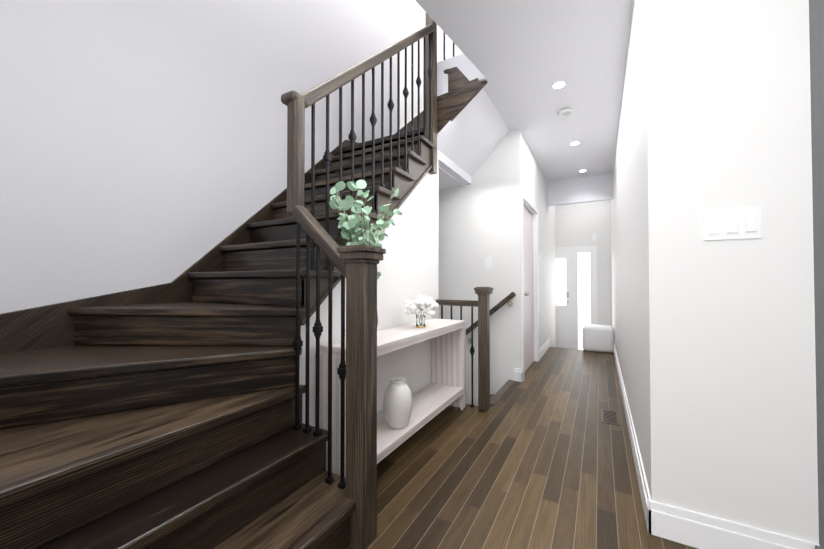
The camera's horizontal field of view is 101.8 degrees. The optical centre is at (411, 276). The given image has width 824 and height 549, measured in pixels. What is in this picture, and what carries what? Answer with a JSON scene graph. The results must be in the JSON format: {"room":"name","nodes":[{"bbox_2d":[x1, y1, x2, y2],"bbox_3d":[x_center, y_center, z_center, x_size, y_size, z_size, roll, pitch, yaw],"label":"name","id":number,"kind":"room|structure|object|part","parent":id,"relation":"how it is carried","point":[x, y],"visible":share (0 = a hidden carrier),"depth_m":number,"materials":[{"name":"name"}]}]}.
{"room":"hallway with staircase","nodes":[
{"label":"hallway with staircase","id":0,"kind":"room"},
{"bbox_2d":[0,0,11,313],"bbox_3d":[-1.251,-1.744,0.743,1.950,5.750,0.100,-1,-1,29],"label":"wall","id":1,"kind":"structure","parent":0,"point":[5,5],"depth_m":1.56,"materials":[{"name":"paint"}]},
{"bbox_2d":[8,0,396,311],"bbox_3d":[-1.187,-0.610,2.954,0.120,7.950,4.050,-1,-1,29],"label":"wall","id":2,"kind":"structure","parent":0,"point":[143,143],"depth_m":2.09,"materials":[{"name":"paint"}]},
{"bbox_2d":[299,155,438,426],"bbox_3d":[-0.210,-0.027,2.500,0.100,2.370,1.730,-1,-1,29],"label":"wall","id":3,"kind":"structure","parent":0,"point":[408,267],"depth_m":2.66,"materials":[{"name":"paint"}]},
{"bbox_2d":[397,0,424,41],"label":"wall","id":4,"kind":"structure","parent":0,"point":[410,15],"depth_m":4.54,"materials":[{"name":"paint"}]},
{"bbox_2d":[400,38,422,128],"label":"wall","id":5,"kind":"structure","parent":0,"point":[415,45],"depth_m":4.52,"materials":[{"name":"paint"}]},
{"bbox_2d":[437,53,508,189],"bbox_3d":[0.171,-1.545,3.714,1.520,0.856,1.180,-1,-1,29],"label":"wall","id":6,"kind":"structure","parent":0,"point":[472,134],"depth_m":3.39,"materials":[{"name":"paint"}]},
{"bbox_2d":[439,133,509,308],"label":"wall","id":7,"kind":"structure","parent":0,"point":[474,223],"depth_m":4.02,"materials":[{"name":"paint"}]},
{"bbox_2d":[485,257,491,268],"bbox_3d":[0.900,-0.162,3.954,0.078,0.134,0.010,-1,-1,29],"label":"switch plate","id":8,"kind":"object","parent":7,"relation":"attached to","point":[488,260],"depth_m":3.95,"materials":[{"name":"white plastic"}]},
{"bbox_2d":[490,302,510,394],"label":"wall","id":9,"kind":"structure","parent":0,"point":[500,371],"depth_m":3.88,"materials":[{"name":"paint"}]},
{"bbox_2d":[347,347,697,548],"bbox_3d":[0.388,1.376,2.010,4.000,0.450,8.500,-1,-1,29],"label":"floor","id":10,"kind":"structure","parent":0,"point":[540,456],"depth_m":1.95,"materials":[{"name":"brown wood"}]},
{"bbox_2d":[0,12,515,548],"bbox_3d":[-0.445,-0.381,2.522,1.603,5.058,3.830,-1,-1,29],"label":"staircase","id":11,"kind":"structure","parent":10,"relation":"on","point":[164,416],"depth_m":1.47,"materials":[{"name":"brown wood"}]},
{"bbox_3d":[-0.418,-0.172,1.582,0.385,0.362,0.070,0,-1,29],"label":"handrail","id":12,"kind":"part","parent":11,"relation":"part of","materials":[{"name":"brown wood"}]},
{"bbox_3d":[-0.201,-1.573,2.377,0.070,1.437,1.548,0,-1,29],"label":"handrail","id":13,"kind":"part","parent":11,"relation":"part of","materials":[{"name":"brown wood"}]},
{"bbox_3d":[0.583,0.735,4.055,1.327,1.125,0.045,0,-1,29],"label":"wall handrail","id":14,"kind":"part","parent":11,"relation":"part of","materials":[{"name":"brown wood"}]},
{"bbox_2d":[319,319,465,477],"bbox_3d":[-0.023,0.766,2.377,0.310,0.780,1.480,-1,-1,29],"label":"console table","id":15,"kind":"object","parent":10,"relation":"on","point":[444,389],"visible":0.5,"depth_m":2.29,"materials":[{"name":"white wood"}]},
{"bbox_2d":[329,180,402,325],"bbox_3d":[-0.224,-0.080,1.915,0.296,0.895,0.581,-1,-1,29],"label":"plant","id":16,"kind":"object","parent":15,"relation":"on","point":[348,224],"visible":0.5,"depth_m":1.84,"materials":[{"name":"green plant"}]},
{"bbox_2d":[383,377,411,428],"bbox_3d":[-0.090,0.804,2.144,0.184,0.295,0.184,-1,-1,29],"label":"vase","id":17,"kind":"object","parent":15,"relation":"on","point":[397,401],"visible":1,"depth_m":2.08,"materials":[{"name":"white ceramic"}]},
{"bbox_2d":[405,295,438,327],"bbox_3d":[0.066,0.256,2.495,0.246,0.242,0.256,-1,-1,29],"label":"flower vase","id":18,"kind":"object","parent":15,"relation":"on","point":[426,305],"visible":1,"depth_m":2.44,"materials":[{"name":"clear glass"}]},
{"bbox_3d":[0.065,0.332,2.487,0.074,0.091,0.074,0,-1,29],"label":"glass","id":19,"kind":"part","parent":18,"relation":"part of","materials":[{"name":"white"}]},
{"bbox_2d":[490,380,514,404],"bbox_3d":[0.926,1.171,3.429,0.075,0.004,0.855,-1,-1,29],"label":"strip","id":20,"kind":"object","parent":10,"relation":"on","point":[499,394],"visible":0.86,"depth_m":3.38,"materials":[{"name":"brown wood"}]},
{"bbox_2d":[582,324,613,352],"bbox_3d":[3.049,1.004,5.488,0.444,0.399,0.420,-1,-1,29],"label":"ottoman","id":21,"kind":"object","parent":10,"relation":"on","point":[597,338],"visible":0.98,"depth_m":5.31,"materials":[{"name":"white fabric"}]},
{"bbox_2d":[601,409,619,425],"bbox_3d":[1.639,1.161,2.771,0.130,0.004,0.320,-1,-1,29],"label":"floor vent","id":22,"kind":"object","parent":10,"relation":"in","point":[617,419],"visible":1,"depth_m":2.73,"materials":[{"name":"grey metal"}]},
{"bbox_2d":[603,410,616,423],"bbox_3d":[1.639,1.158,2.771,0.094,0.001,0.276,-1,-1,29],"label":"floor air vent slots","id":23,"kind":"object","parent":22,"relation":"on","point":[609,412],"visible":1,"depth_m":2.77,"materials":[{"name":"black metal"}]},
{"bbox_2d":[415,0,633,205],"bbox_3d":[0.543,-3.008,2.765,3.360,3.460,9.850,-1,-1,29],"label":"ceiling","id":24,"kind":"structure","parent":0,"point":[522,56],"depth_m":2.75,"materials":[{"name":"paint"}]},
{"bbox_2d":[558,107,572,116],"bbox_3d":[1.553,-1.660,3.384,0.140,0.036,0.140,-1,-1,29],"label":"smoke detector","id":25,"kind":"object","parent":24,"relation":"attached to","point":[565,111],"visible":1,"depth_m":3.36,"materials":[{"name":"white plastic"}]},
{"bbox_2d":[509,130,556,379],"bbox_3d":[2.086,-0.071,5.426,0.120,3.150,3.720,-1,-1,29],"label":"wall","id":26,"kind":"structure","parent":0,"point":[526,175],"depth_m":4.30,"materials":[{"name":"paint"}]},
{"bbox_2d":[524,206,533,370],"bbox_3d":[1.464,0.150,4.311,0.035,2.057,0.960,-1,-1,29],"label":"interior door","id":27,"kind":"structure","parent":26,"relation":"in","point":[528,300],"depth_m":4.40,"materials":[{"name":"white paint"}]},
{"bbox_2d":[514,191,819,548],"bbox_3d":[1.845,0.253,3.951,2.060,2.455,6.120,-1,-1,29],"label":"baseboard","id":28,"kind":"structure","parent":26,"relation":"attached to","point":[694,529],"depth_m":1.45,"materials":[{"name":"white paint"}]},
{"bbox_2d":[557,200,608,324],"bbox_3d":[3.414,-0.052,6.670,0.960,3.150,0.150,-1,-1,29],"label":"wall","id":29,"kind":"structure","parent":0,"point":[576,223],"depth_m":6.52,"materials":[{"name":"paint"}]},
{"bbox_2d":[556,246,597,349],"bbox_3d":[2.924,0.465,6.799,1.476,2.120,0.089,-1,-1,29],"label":"front door","id":30,"kind":"structure","parent":29,"relation":"in","point":[576,297],"depth_m":6.64,"materials":[{"name":"white paint"}]},
{"bbox_2d":[592,233,596,240],"bbox_3d":[3.546,-0.766,6.503,0.073,0.155,0.029,-1,-1,29],"label":"switch plate","id":31,"kind":"object","parent":29,"relation":"attached to","point":[594,235],"depth_m":6.49,"materials":[{"name":"white plastic"}]},
{"bbox_2d":[609,0,818,543],"bbox_3d":[2.718,-0.095,3.897,0.540,3.150,5.770,-1,-1,29],"label":"wall","id":32,"kind":"structure","parent":0,"point":[714,341],"depth_m":1.39,"materials":[{"name":"paint"}]},
{"bbox_2d":[703,207,761,240],"bbox_3d":[1.311,-0.215,1.372,0.178,0.125,0.012,-1,-1,29],"label":"switch plate","id":33,"kind":"object","parent":32,"relation":"attached to","point":[738,223],"depth_m":1.37,"materials":[{"name":"white plastic"}]},
{"bbox_2d":[809,0,823,548],"bbox_3d":[0.561,-0.315,-0.555,0.120,2.850,4.150,-1,-1,29],"label":"wall","id":34,"kind":"structure","parent":0,"point":[816,21],"depth_m":1.23,"materials":[{"name":"paint"}]}
]}

